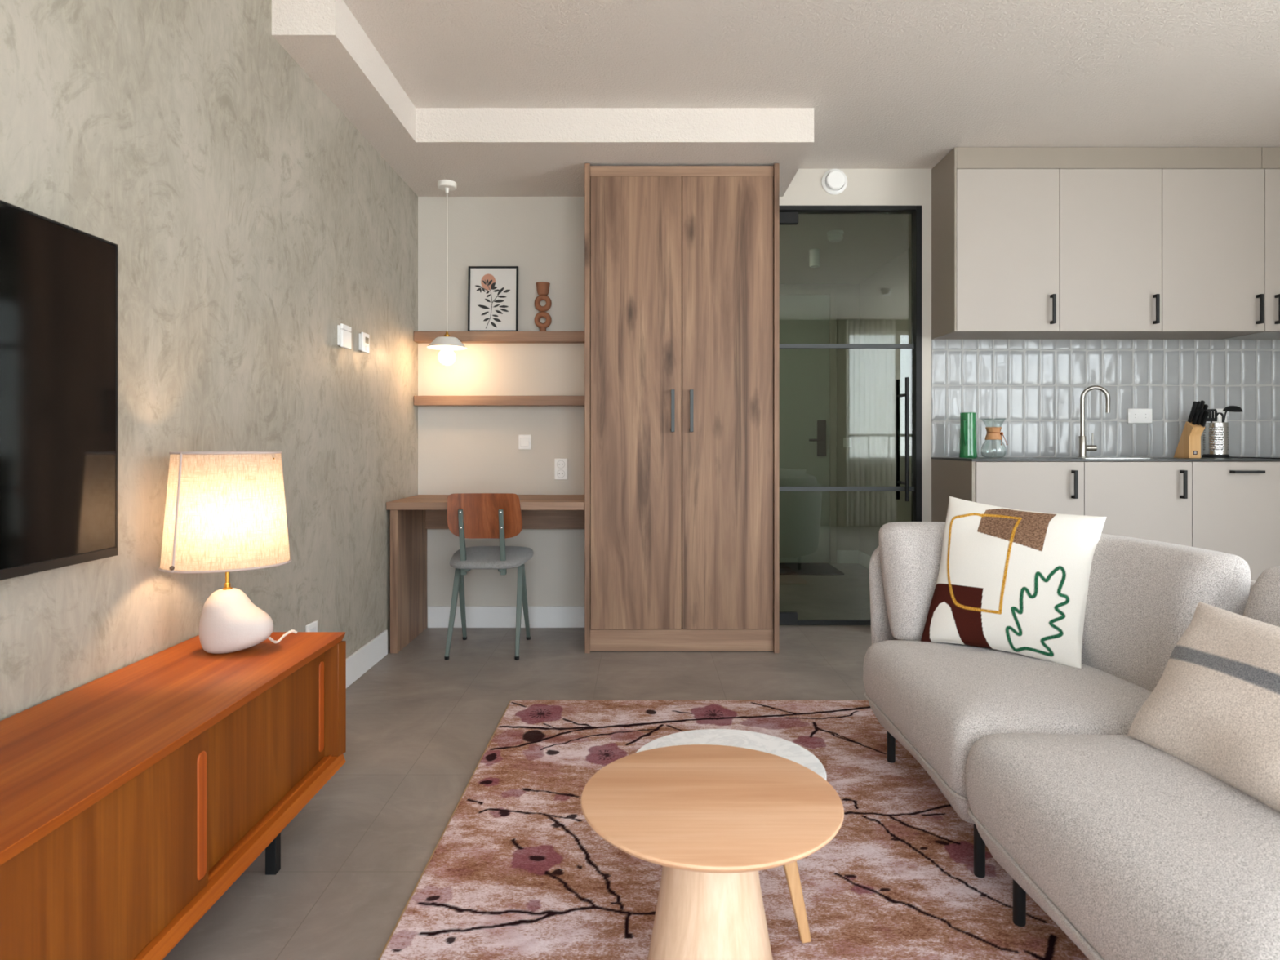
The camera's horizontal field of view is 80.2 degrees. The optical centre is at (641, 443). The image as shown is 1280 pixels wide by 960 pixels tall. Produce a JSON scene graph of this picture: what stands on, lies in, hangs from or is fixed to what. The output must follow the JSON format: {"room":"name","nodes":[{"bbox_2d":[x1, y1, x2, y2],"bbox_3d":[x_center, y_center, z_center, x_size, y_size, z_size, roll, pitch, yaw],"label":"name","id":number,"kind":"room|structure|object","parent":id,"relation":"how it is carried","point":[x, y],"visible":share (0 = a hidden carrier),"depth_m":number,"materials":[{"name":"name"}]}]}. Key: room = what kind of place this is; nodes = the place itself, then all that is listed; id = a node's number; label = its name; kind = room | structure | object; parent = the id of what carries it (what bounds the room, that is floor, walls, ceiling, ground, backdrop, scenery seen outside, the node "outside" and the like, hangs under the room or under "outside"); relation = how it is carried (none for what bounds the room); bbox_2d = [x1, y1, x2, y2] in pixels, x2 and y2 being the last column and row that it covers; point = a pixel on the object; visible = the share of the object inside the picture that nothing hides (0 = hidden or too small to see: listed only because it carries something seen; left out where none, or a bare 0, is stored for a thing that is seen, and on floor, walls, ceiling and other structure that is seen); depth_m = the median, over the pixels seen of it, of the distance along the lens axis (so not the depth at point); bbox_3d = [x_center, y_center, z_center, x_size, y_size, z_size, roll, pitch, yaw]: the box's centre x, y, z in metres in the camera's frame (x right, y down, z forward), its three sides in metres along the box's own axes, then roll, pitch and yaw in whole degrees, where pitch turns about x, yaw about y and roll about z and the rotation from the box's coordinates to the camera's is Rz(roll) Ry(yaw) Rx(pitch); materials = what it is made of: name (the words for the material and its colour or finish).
{"room":"living room","nodes":[
{"label":"living room","id":0,"kind":"room"},
{"bbox_2d":[0,0,417,720],"bbox_3d":[-1.385,-0.271,1.796,0.100,2.742,5.733,0,0,0],"label":"wall","id":1,"kind":"structure","parent":0,"point":[250,220],"depth_m":2.37,"materials":[{"name":"paint"}]},
{"bbox_2d":[0,200,118,580],"bbox_3d":[-1.301,-0.105,1.181,0.066,0.753,1.320,0,0,0],"label":"television","id":2,"kind":"object","parent":1,"relation":"attached to","point":[59,282],"visible":1,"depth_m":1.65,"materials":[{"name":"plastic"}]},
{"bbox_2d":[305,620,317,631],"bbox_3d":[-1.329,0.768,3.067,0.012,0.088,0.093,0,0,0],"label":"wall socket","id":3,"kind":"object","parent":1,"relation":"attached to","point":[312,627],"visible":0.44,"depth_m":3.06,"materials":[{"name":"white plastic"}]},
{"bbox_2d":[337,323,351,349],"bbox_3d":[-1.321,-0.474,3.381,0.027,0.102,0.102,0,0,0],"label":"wall switch","id":4,"kind":"object","parent":1,"relation":"attached to","point":[344,331],"visible":1,"depth_m":3.35,"materials":[{"name":"white plastic"}]},
{"bbox_2d":[359,332,368,353],"bbox_3d":[-1.322,-0.480,3.630,0.026,0.092,0.084,0,0,0],"label":"thermostat","id":5,"kind":"object","parent":1,"relation":"attached to","point":[363,337],"visible":1,"depth_m":3.60,"materials":[{"name":"white plastic"}]},
{"bbox_2d":[346,629,387,688],"bbox_3d":[-1.329,1.036,1.508,0.012,0.128,4.915,0,0,0],"label":"baseboard","id":6,"kind":"structure","parent":1,"relation":"attached to","point":[362,660],"depth_m":3.65,"materials":[{"name":"white paint"}]},
{"bbox_2d":[162,563,871,959],"bbox_3d":[1.393,1.150,3.000,5.655,0.100,8.140,0,0,0],"label":"floor","id":7,"kind":"structure","parent":0,"point":[420,723],"depth_m":2.96,"materials":[{"name":"grey concrete"}]},
{"bbox_2d":[0,631,346,959],"bbox_3d":[-1.109,0.836,1.462,0.427,0.528,1.684,0,0,0],"label":"sideboard","id":8,"kind":"object","parent":7,"relation":"on","point":[134,797],"visible":0.98,"depth_m":1.52,"materials":[{"name":"brown wood"}]},
{"bbox_2d":[158,451,297,653],"bbox_3d":[-1.138,0.298,2.102,0.335,0.550,0.264,0,0,-23],"label":"table lamp","id":9,"kind":"object","parent":8,"relation":"on","point":[225,511],"visible":1,"depth_m":2.02,"materials":[{"name":"white fabric"}]},
{"bbox_2d":[386,494,584,653],"bbox_3d":[-0.815,0.704,4.253,1.033,0.793,0.576,0,0,0],"label":"desk","id":10,"kind":"object","parent":7,"relation":"on","point":[411,517],"visible":0.77,"depth_m":4.18,"materials":[{"name":"brown wood"}]},
{"bbox_2d":[444,493,533,660],"bbox_3d":[-0.808,0.677,4.069,0.430,0.845,0.485,0,0,0],"label":"chair","id":11,"kind":"object","parent":7,"relation":"on","point":[469,515],"visible":1,"depth_m":3.89,"materials":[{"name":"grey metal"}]},
{"bbox_2d":[584,163,779,653],"bbox_3d":[0.213,-0.184,4.251,1.020,2.568,0.580,0,0,0],"label":"wardrobe","id":12,"kind":"object","parent":7,"relation":"on","point":[682,263],"visible":1,"depth_m":4.00,"materials":[{"name":"brown wood"}]},
{"bbox_2d":[377,700,1088,959],"bbox_3d":[0.374,1.094,2.086,1.863,0.011,2.283,0,0,0],"label":"rug","id":13,"kind":"object","parent":7,"relation":"on","point":[517,870],"visible":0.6,"depth_m":1.96,"materials":[{"name":"carpet"}]},
{"bbox_2d":[580,744,844,959],"bbox_3d":[0.126,0.864,1.385,0.471,0.448,0.471,0,0,0],"label":"coffee table","id":14,"kind":"object","parent":13,"relation":"on","point":[713,817],"visible":1,"depth_m":1.31,"materials":[{"name":"brown wood"}]},
{"bbox_2d":[635,728,826,943],"bbox_3d":[0.196,0.913,1.749,0.447,0.347,0.447,0,0,0],"label":"coffee table","id":15,"kind":"object","parent":13,"relation":"on","point":[762,742],"visible":0.23,"depth_m":1.85,"materials":[{"name":"white stone"}]},
{"bbox_2d":[862,521,1255,878],"bbox_3d":[1.207,0.690,2.393,0.878,0.796,1.071,0,0,0],"label":"module","id":16,"kind":"object","parent":13,"relation":"on","point":[937,700],"visible":0.57,"depth_m":2.15,"materials":[{"name":"grey fabric"}]},
{"bbox_2d":[862,640,1151,823],"bbox_3d":[1.149,0.814,2.283,0.756,0.296,0.848,0,0,0],"label":"seat cushion","id":17,"kind":"object","parent":16,"relation":"on","point":[937,700],"depth_m":2.09,"materials":[{"name":"grey fabric"}]},
{"bbox_2d":[920,496,1106,668],"bbox_3d":[1.208,0.433,2.494,0.517,0.488,0.242,0,0,42],"label":"throw pillow","id":18,"kind":"object","parent":16,"relation":"on","point":[1016,581],"visible":1,"depth_m":2.43,"materials":[{"name":"fabric"}]},
{"bbox_2d":[878,521,1250,691],"bbox_3d":[1.315,0.496,2.459,0.429,0.408,1.109,0,0,-35],"label":"cushion","id":19,"kind":"object","parent":16,"relation":"on","point":[1143,595],"depth_m":2.21,"materials":[{"name":"grey fabric"}]},
{"bbox_2d":[965,565,1279,959],"bbox_3d":[1.235,0.690,1.401,0.932,0.796,0.956,0,0,0],"label":"module","id":20,"kind":"object","parent":13,"relation":"on","point":[1135,851],"visible":0.81,"depth_m":1.37,"materials":[{"name":"grey fabric"}]},
{"bbox_2d":[965,733,1279,959],"bbox_3d":[1.168,0.814,1.391,0.798,0.296,0.936,0,0,0],"label":"seat cushion","id":21,"kind":"object","parent":20,"relation":"on","point":[1135,851],"depth_m":1.36,"materials":[{"name":"grey fabric"}]},
{"bbox_2d":[1128,601,1279,812],"bbox_3d":[1.244,0.526,1.482,0.255,0.298,0.686,0,0,-2],"label":"lumbar cushion","id":22,"kind":"object","parent":20,"relation":"on","point":[1214,707],"visible":1,"depth_m":1.55,"materials":[{"name":"fabric"}]},
{"bbox_2d":[1243,565,1279,626],"bbox_3d":[1.522,0.496,1.424,0.235,0.408,0.910,0,0,0],"label":"cushion","id":23,"kind":"object","parent":20,"relation":"on","point":[1263,604],"depth_m":1.79,"materials":[{"name":"grey fabric"}]},
{"bbox_2d":[779,563,844,574],"bbox_3d":[1.250,1.094,6.630,0.900,0.012,0.540,0,0,0],"label":"doormat","id":24,"kind":"object","parent":7,"relation":"on","point":[784,568],"visible":0.51,"depth_m":6.56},
{"bbox_2d":[931,458,1084,522],"bbox_3d":[2.028,0.597,4.245,0.589,1.006,0.593,0,0,0],"label":"base cabinet","id":25,"kind":"object","parent":7,"relation":"on","point":[1042,486],"visible":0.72,"depth_m":3.98,"materials":[{"name":"beige laminate"}]},
{"bbox_2d":[931,457,1279,461],"bbox_3d":[2.925,0.088,4.260,2.386,0.012,0.558,0,0,0],"label":"countertop","id":26,"kind":"structure","parent":25,"relation":"on","point":[978,459],"depth_m":3.98,"materials":[{"name":"grey stone"}]},
{"bbox_2d":[959,412,977,457],"bbox_3d":[1.871,-0.047,4.351,0.102,0.258,0.115,0,0,0],"label":"vase","id":27,"kind":"object","parent":26,"relation":"on","point":[967,437],"visible":1,"depth_m":4.32,"materials":[{"name":"green ceramic"}]},
{"bbox_2d":[980,417,1008,457],"bbox_3d":[2.021,-0.030,4.360,0.136,0.224,0.136,0,0,0],"label":"coffee carafe","id":28,"kind":"object","parent":26,"relation":"on","point":[993,433],"visible":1,"depth_m":4.33,"materials":[{"name":"clear glass"}]},
{"bbox_2d":[1077,385,1110,457],"bbox_3d":[2.572,-0.125,4.323,0.159,0.407,0.053,0,0,21],"label":"tap","id":29,"kind":"object","parent":26,"relation":"on","point":[1082,447],"visible":0.99,"depth_m":4.33,"materials":[{"name":"metal"}]},
{"bbox_2d":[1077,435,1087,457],"bbox_3d":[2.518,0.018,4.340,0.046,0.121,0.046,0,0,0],"label":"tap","id":30,"kind":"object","parent":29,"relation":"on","point":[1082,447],"depth_m":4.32,"materials":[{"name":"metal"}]},
{"bbox_2d":[1050,457,1153,458],"bbox_3d":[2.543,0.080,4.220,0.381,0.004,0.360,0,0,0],"label":"sink","id":31,"kind":"object","parent":26,"relation":"in","point":[1051,457],"visible":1,"depth_m":4.18,"materials":[{"name":"metal"}]},
{"bbox_2d":[1071,457,1133,457],"bbox_3d":[2.543,0.079,4.183,0.321,0.001,0.235,0,0,0],"label":"basin","id":32,"kind":"object","parent":31,"relation":"in","point":[1071,457],"depth_m":4.18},
{"bbox_2d":[1173,421,1204,457],"bbox_3d":[3.060,-0.020,4.247,0.066,0.203,0.155,0,0,0],"label":"knife block","id":33,"kind":"object","parent":26,"relation":"on","point":[1188,446],"visible":0.94,"depth_m":4.20,"materials":[{"name":"brown wood"}]},
{"bbox_2d":[1187,401,1197,422],"bbox_3d":[3.038,-0.170,4.190,0.018,0.122,0.068,0,0,0],"label":"kitchen knife","id":34,"kind":"object","parent":33,"relation":"in","point":[1194,403],"visible":1,"depth_m":4.18,"materials":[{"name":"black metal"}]},
{"bbox_2d":[1191,408,1199,425],"bbox_3d":[3.047,-0.144,4.174,0.018,0.095,0.056,0,0,0],"label":"kitchen knife","id":35,"kind":"object","parent":33,"relation":"in","point":[1197,411],"visible":1,"depth_m":4.17,"materials":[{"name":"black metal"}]},
{"bbox_2d":[1191,400,1201,422],"bbox_3d":[3.060,-0.171,4.191,0.018,0.122,0.068,0,0,0],"label":"kitchen knife","id":36,"kind":"object","parent":33,"relation":"in","point":[1199,403],"visible":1,"depth_m":4.17,"materials":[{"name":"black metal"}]},
{"bbox_2d":[1195,408,1204,425],"bbox_3d":[3.067,-0.144,4.172,0.018,0.097,0.057,0,0,0],"label":"kitchen knife","id":37,"kind":"object","parent":33,"relation":"in","point":[1202,411],"visible":1,"depth_m":4.17,"materials":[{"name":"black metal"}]},
{"bbox_2d":[1199,400,1204,408],"bbox_3d":[3.080,-0.173,4.191,0.018,0.126,0.069,0,0,0],"label":"kitchen knife","id":38,"kind":"object","parent":33,"relation":"in","point":[1202,401],"visible":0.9,"depth_m":4.17,"materials":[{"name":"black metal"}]},
{"bbox_2d":[1200,404,1208,425],"bbox_3d":[3.084,-0.155,4.170,0.018,0.117,0.066,0,0,0],"label":"kitchen knife","id":39,"kind":"object","parent":33,"relation":"in","point":[1205,406],"visible":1,"depth_m":4.16,"materials":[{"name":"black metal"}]},
{"bbox_2d":[1200,410,1209,427],"bbox_3d":[3.083,-0.131,4.156,0.018,0.092,0.055,0,0,0],"label":"kitchen knife","id":40,"kind":"object","parent":33,"relation":"in","point":[1206,413],"visible":1,"depth_m":4.15,"materials":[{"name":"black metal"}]},
{"bbox_2d":[1201,422,1230,457],"bbox_3d":[3.280,-0.018,4.340,0.129,0.200,0.129,0,0,0],"label":"pot","id":41,"kind":"object","parent":26,"relation":"on","point":[1208,452],"visible":0.97,"depth_m":4.29,"materials":[{"name":"metal"}]},
{"bbox_2d":[1206,408,1217,449],"bbox_3d":[3.262,-0.063,4.355,0.066,0.268,0.019,0,0,0],"label":"turner","id":42,"kind":"object","parent":41,"relation":"in","point":[1211,418],"visible":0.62,"depth_m":4.35,"materials":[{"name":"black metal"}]},
{"bbox_2d":[1215,413,1221,449],"bbox_3d":[3.272,-0.049,4.312,0.030,0.239,0.010,0,0,21],"label":"spoon","id":43,"kind":"object","parent":41,"relation":"in","point":[1219,416],"visible":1,"depth_m":4.31,"materials":[{"name":"white plastic"}]},
{"bbox_2d":[1214,412,1223,449],"bbox_3d":[3.282,-0.052,4.316,0.052,0.246,0.017,0,0,0],"label":"peeler","id":44,"kind":"object","parent":41,"relation":"in","point":[1218,413],"visible":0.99,"depth_m":4.31,"materials":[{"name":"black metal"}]},
{"bbox_2d":[1217,405,1242,444],"bbox_3d":[3.349,-0.072,4.352,0.166,0.288,0.092,0,0,0],"label":"ladle","id":45,"kind":"object","parent":41,"relation":"in","point":[1230,408],"visible":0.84,"depth_m":4.34,"materials":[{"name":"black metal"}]},
{"bbox_2d":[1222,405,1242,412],"bbox_3d":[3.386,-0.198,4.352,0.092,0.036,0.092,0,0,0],"label":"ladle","id":46,"kind":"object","parent":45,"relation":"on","point":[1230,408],"depth_m":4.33,"materials":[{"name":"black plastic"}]},
{"bbox_2d":[1230,456,1279,458],"bbox_3d":[3.650,0.079,4.250,0.580,0.006,0.460,0,0,0],"label":"cooktop","id":47,"kind":"object","parent":26,"relation":"in","point":[1260,457],"visible":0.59,"depth_m":4.26,"materials":[{"name":"black glass"}]},
{"bbox_2d":[1081,461,1191,546],"bbox_3d":[2.606,0.597,4.243,0.566,1.006,0.588,0,0,0],"label":"base cabinet","id":48,"kind":"object","parent":7,"relation":"on","point":[1151,500],"visible":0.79,"depth_m":3.98,"materials":[{"name":"beige laminate"}]},
{"bbox_2d":[1189,461,1279,581],"bbox_3d":[3.187,0.597,4.243,0.596,1.006,0.588,0,0,0],"label":"dishwasher","id":49,"kind":"object","parent":7,"relation":"on","point":[1236,504],"visible":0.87,"depth_m":3.98,"materials":[{"name":"beige laminate"}]},
{"bbox_2d":[417,168,931,627],"bbox_3d":[1.393,-0.271,4.603,5.455,2.742,0.120,0,0,0],"label":"wall","id":50,"kind":"structure","parent":0,"point":[461,449],"depth_m":4.54,"materials":[{"name":"beige paint"}]},
{"bbox_2d":[413,331,584,343],"bbox_3d":[-0.816,-0.626,4.496,1.034,0.059,0.092,0,0,0],"label":"wall shelf","id":51,"kind":"object","parent":50,"relation":"attached to","point":[420,337],"visible":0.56,"depth_m":4.45,"materials":[{"name":"brown wood"}]},
{"bbox_2d":[467,266,518,331],"bbox_3d":[-0.877,-0.853,4.501,0.294,0.392,0.040,0,0,0],"label":"picture frame","id":52,"kind":"object","parent":51,"relation":"on","point":[492,291],"visible":1,"depth_m":4.50,"materials":[{"name":"black metal"}]},
{"bbox_2d":[534,281,551,331],"bbox_3d":[-0.582,-0.802,4.500,0.090,0.291,0.084,0,0,-40],"label":"ring vase","id":53,"kind":"object","parent":51,"relation":"on","point":[543,287],"visible":0.98,"depth_m":4.48,"materials":[{"name":"ceramic"}]},
{"bbox_2d":[413,395,584,406],"bbox_3d":[-0.816,-0.251,4.496,1.034,0.057,0.092,0,0,0],"label":"wall shelf","id":54,"kind":"object","parent":50,"relation":"attached to","point":[420,401],"visible":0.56,"depth_m":4.45,"materials":[{"name":"brown wood"}]},
{"bbox_2d":[427,606,584,627],"bbox_3d":[-0.787,1.036,4.537,0.975,0.127,0.012,0,0,0],"label":"baseboard","id":55,"kind":"structure","parent":50,"relation":"attached to","point":[437,616],"depth_m":4.53,"materials":[{"name":"white paint"}]},
{"bbox_2d":[518,434,531,448],"bbox_3d":[-0.695,-0.008,4.535,0.076,0.088,0.015,0,0,0],"label":"wall switch","id":56,"kind":"object","parent":50,"relation":"attached to","point":[524,440],"visible":1,"depth_m":4.53,"materials":[{"name":"white plastic"}]},
{"bbox_2d":[554,457,567,479],"bbox_3d":[-0.480,0.153,4.537,0.077,0.127,0.012,0,0,0],"label":"wall socket","id":57,"kind":"object","parent":50,"relation":"attached to","point":[560,464],"visible":1,"depth_m":4.53,"materials":[{"name":"white plastic"}]},
{"bbox_2d":[822,168,847,194],"bbox_3d":[1.154,-1.562,4.520,0.154,0.154,0.046,0,0,0],"label":"air vent","id":58,"kind":"object","parent":50,"relation":"in","point":[834,181],"visible":1,"depth_m":4.50,"materials":[{"name":"white plastic"}]},
{"bbox_2d":[779,205,921,625],"bbox_3d":[1.227,-0.160,4.570,0.894,2.519,0.182,0,0,0],"label":"door","id":59,"kind":"structure","parent":50,"relation":"in","point":[788,215],"depth_m":4.55,"materials":[{"name":"black metal"}]},
{"bbox_2d":[931,147,1059,339],"bbox_3d":[2.024,-1.129,4.356,0.581,1.018,0.372,0,0,0],"label":"upper cabinet","id":60,"kind":"object","parent":50,"relation":"attached to","point":[995,233],"visible":1,"depth_m":4.21,"materials":[{"name":"beige laminate"}]},
{"bbox_2d":[956,146,1262,168],"bbox_3d":[2.590,-1.581,4.215,1.688,0.118,0.018,0,0,0],"label":"fascia","id":61,"kind":"object","parent":60,"relation":"attached to","point":[967,157],"visible":1,"depth_m":4.21,"materials":[{"name":"beige laminate"}]},
{"bbox_2d":[1030,168,1161,339],"bbox_3d":[2.599,-1.071,4.351,0.567,0.903,0.361,0,0,0],"label":"upper cabinet","id":62,"kind":"object","parent":50,"relation":"attached to","point":[1110,220],"visible":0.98,"depth_m":4.21,"materials":[{"name":"beige laminate"}]},
{"bbox_2d":[931,338,1279,457],"bbox_3d":[2.927,-0.281,4.537,2.386,0.727,0.012,0,0,0],"label":"tiles","id":63,"kind":"structure","parent":50,"relation":"attached to","point":[1037,385],"depth_m":4.53,"materials":[{"name":"tile"}]},
{"bbox_2d":[1127,408,1151,423],"bbox_3d":[2.969,-0.163,4.526,0.143,0.088,0.012,0,0,0],"label":"wall socket","id":64,"kind":"object","parent":63,"relation":"attached to","point":[1134,415],"visible":1,"depth_m":4.52,"materials":[{"name":"white plastic"}]},
{"bbox_2d":[1205,408,1226,422],"bbox_3d":[3.414,-0.163,4.526,0.143,0.088,0.012,0,0,0],"label":"wall socket","id":65,"kind":"object","parent":63,"relation":"attached to","point":[1221,411],"visible":0.16,"depth_m":4.52,"materials":[{"name":"white plastic"}]},
{"bbox_2d":[1125,168,1264,339],"bbox_3d":[3.166,-1.071,4.351,0.568,0.903,0.361,0,0,0],"label":"upper cabinet","id":66,"kind":"object","parent":50,"relation":"attached to","point":[1213,220],"visible":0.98,"depth_m":4.21,"materials":[{"name":"beige laminate"}]},
{"bbox_2d":[1222,168,1279,339],"bbox_3d":[3.734,-1.071,4.351,0.567,0.904,0.361,0,0,0],"label":"upper cabinet","id":67,"kind":"object","parent":50,"relation":"attached to","point":[1272,176],"visible":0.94,"depth_m":4.21,"materials":[{"name":"beige laminate"}]},
{"bbox_2d":[1222,331,1279,339],"bbox_3d":[3.734,-0.626,4.380,0.547,0.015,0.301,0,0,0],"label":"extractor hood","id":68,"kind":"object","parent":67,"relation":"attached to","point":[1264,335],"depth_m":4.41,"materials":[{"name":"metal"}]},
{"bbox_2d":[1261,146,1279,168],"bbox_3d":[3.777,-1.581,4.215,0.682,0.118,0.018,0,0,0],"label":"fascia","id":69,"kind":"object","parent":67,"relation":"attached to","point":[1270,155],"visible":1,"depth_m":4.21,"materials":[{"name":"beige laminate"}]},
{"bbox_2d":[342,0,1279,168],"bbox_3d":[1.393,-1.702,1.796,5.655,0.120,5.733,0,0,0],"label":"ceiling","id":70,"kind":"structure","parent":0,"point":[888,84],"depth_m":3.28,"materials":[{"name":"beige paint"}]},
{"bbox_2d":[271,0,813,196],"bbox_3d":[-0.244,-1.558,3.644,2.181,0.167,1.798,0,0,0],"label":"bulkhead","id":71,"kind":"object","parent":70,"relation":"attached to","point":[486,152],"visible":0.94,"depth_m":3.72,"materials":[{"name":"beige paint"}]},
{"bbox_2d":[426,179,466,364],"bbox_3d":[-1.099,-0.958,4.300,0.222,1.032,0.222,0,0,0],"label":"pendant lamp","id":72,"kind":"object","parent":71,"relation":"hanging from","point":[446,344],"visible":1,"depth_m":4.27,"materials":[{"name":"white ceramic"}]},
{"bbox_2d":[779,284,859,563],"bbox_3d":[1.100,-0.180,7.020,1.800,2.560,0.100,0,0,0],"label":"wall","id":73,"kind":"structure","parent":0,"point":[847,295],"depth_m":6.97,"materials":[{"name":"paint"}]},
{"bbox_2d":[779,288,836,564],"bbox_3d":[1.323,-0.160,6.922,0.925,2.520,0.096,0,0,0],"label":"door","id":74,"kind":"structure","parent":73,"relation":"in","point":[807,376],"depth_m":6.95,"materials":[{"name":"paint"}]},
{"bbox_2d":[843,438,851,447],"bbox_3d":[1.889,-0.006,6.963,0.073,0.086,0.015,0,0,0],"label":"wall switch","id":75,"kind":"object","parent":73,"relation":"attached to","point":[846,442],"visible":1,"depth_m":6.96,"materials":[{"name":"white plastic"}]},
{"bbox_2d":[779,213,911,284],"bbox_3d":[1.100,-1.510,5.867,2.000,0.100,2.407,0,0,0],"label":"ceiling","id":76,"kind":"structure","parent":0,"point":[869,242],"depth_m":5.60,"materials":[{"name":"beige paint"}]},
{"bbox_2d":[809,248,819,267],"bbox_3d":[1.309,-1.397,5.740,0.076,0.127,0.076,0,0,0],"label":"ceiling spotlight","id":77,"kind":"object","parent":76,"relation":"attached to","point":[814,253],"visible":1,"depth_m":5.71,"materials":[{"name":"white plastic"}]},
{"bbox_2d":[826,229,844,242],"bbox_3d":[1.340,-1.428,5.250,0.112,0.064,0.112,0,0,0],"label":"smoke detector","id":78,"kind":"object","parent":76,"relation":"attached to","point":[833,236],"visible":1,"depth_m":5.21,"materials":[{"name":"white plastic"}]},
{"bbox_2d":[859,246,911,555],"bbox_3d":[2.050,-0.180,5.867,0.100,2.560,2.407,0,0,0],"label":"wall","id":79,"kind":"structure","parent":0,"point":[885,296],"depth_m":6.32,"materials":[{"name":"paint"}]},
{"bbox_2d":[836,550,871,568],"bbox_3d":[1.895,1.040,5.822,0.210,0.120,2.297,0,0,0],"label":"baseboard","id":80,"kind":"structure","parent":79,"relation":"attached to","point":[859,557],"depth_m":6.96,"materials":[{"name":"white paint"}]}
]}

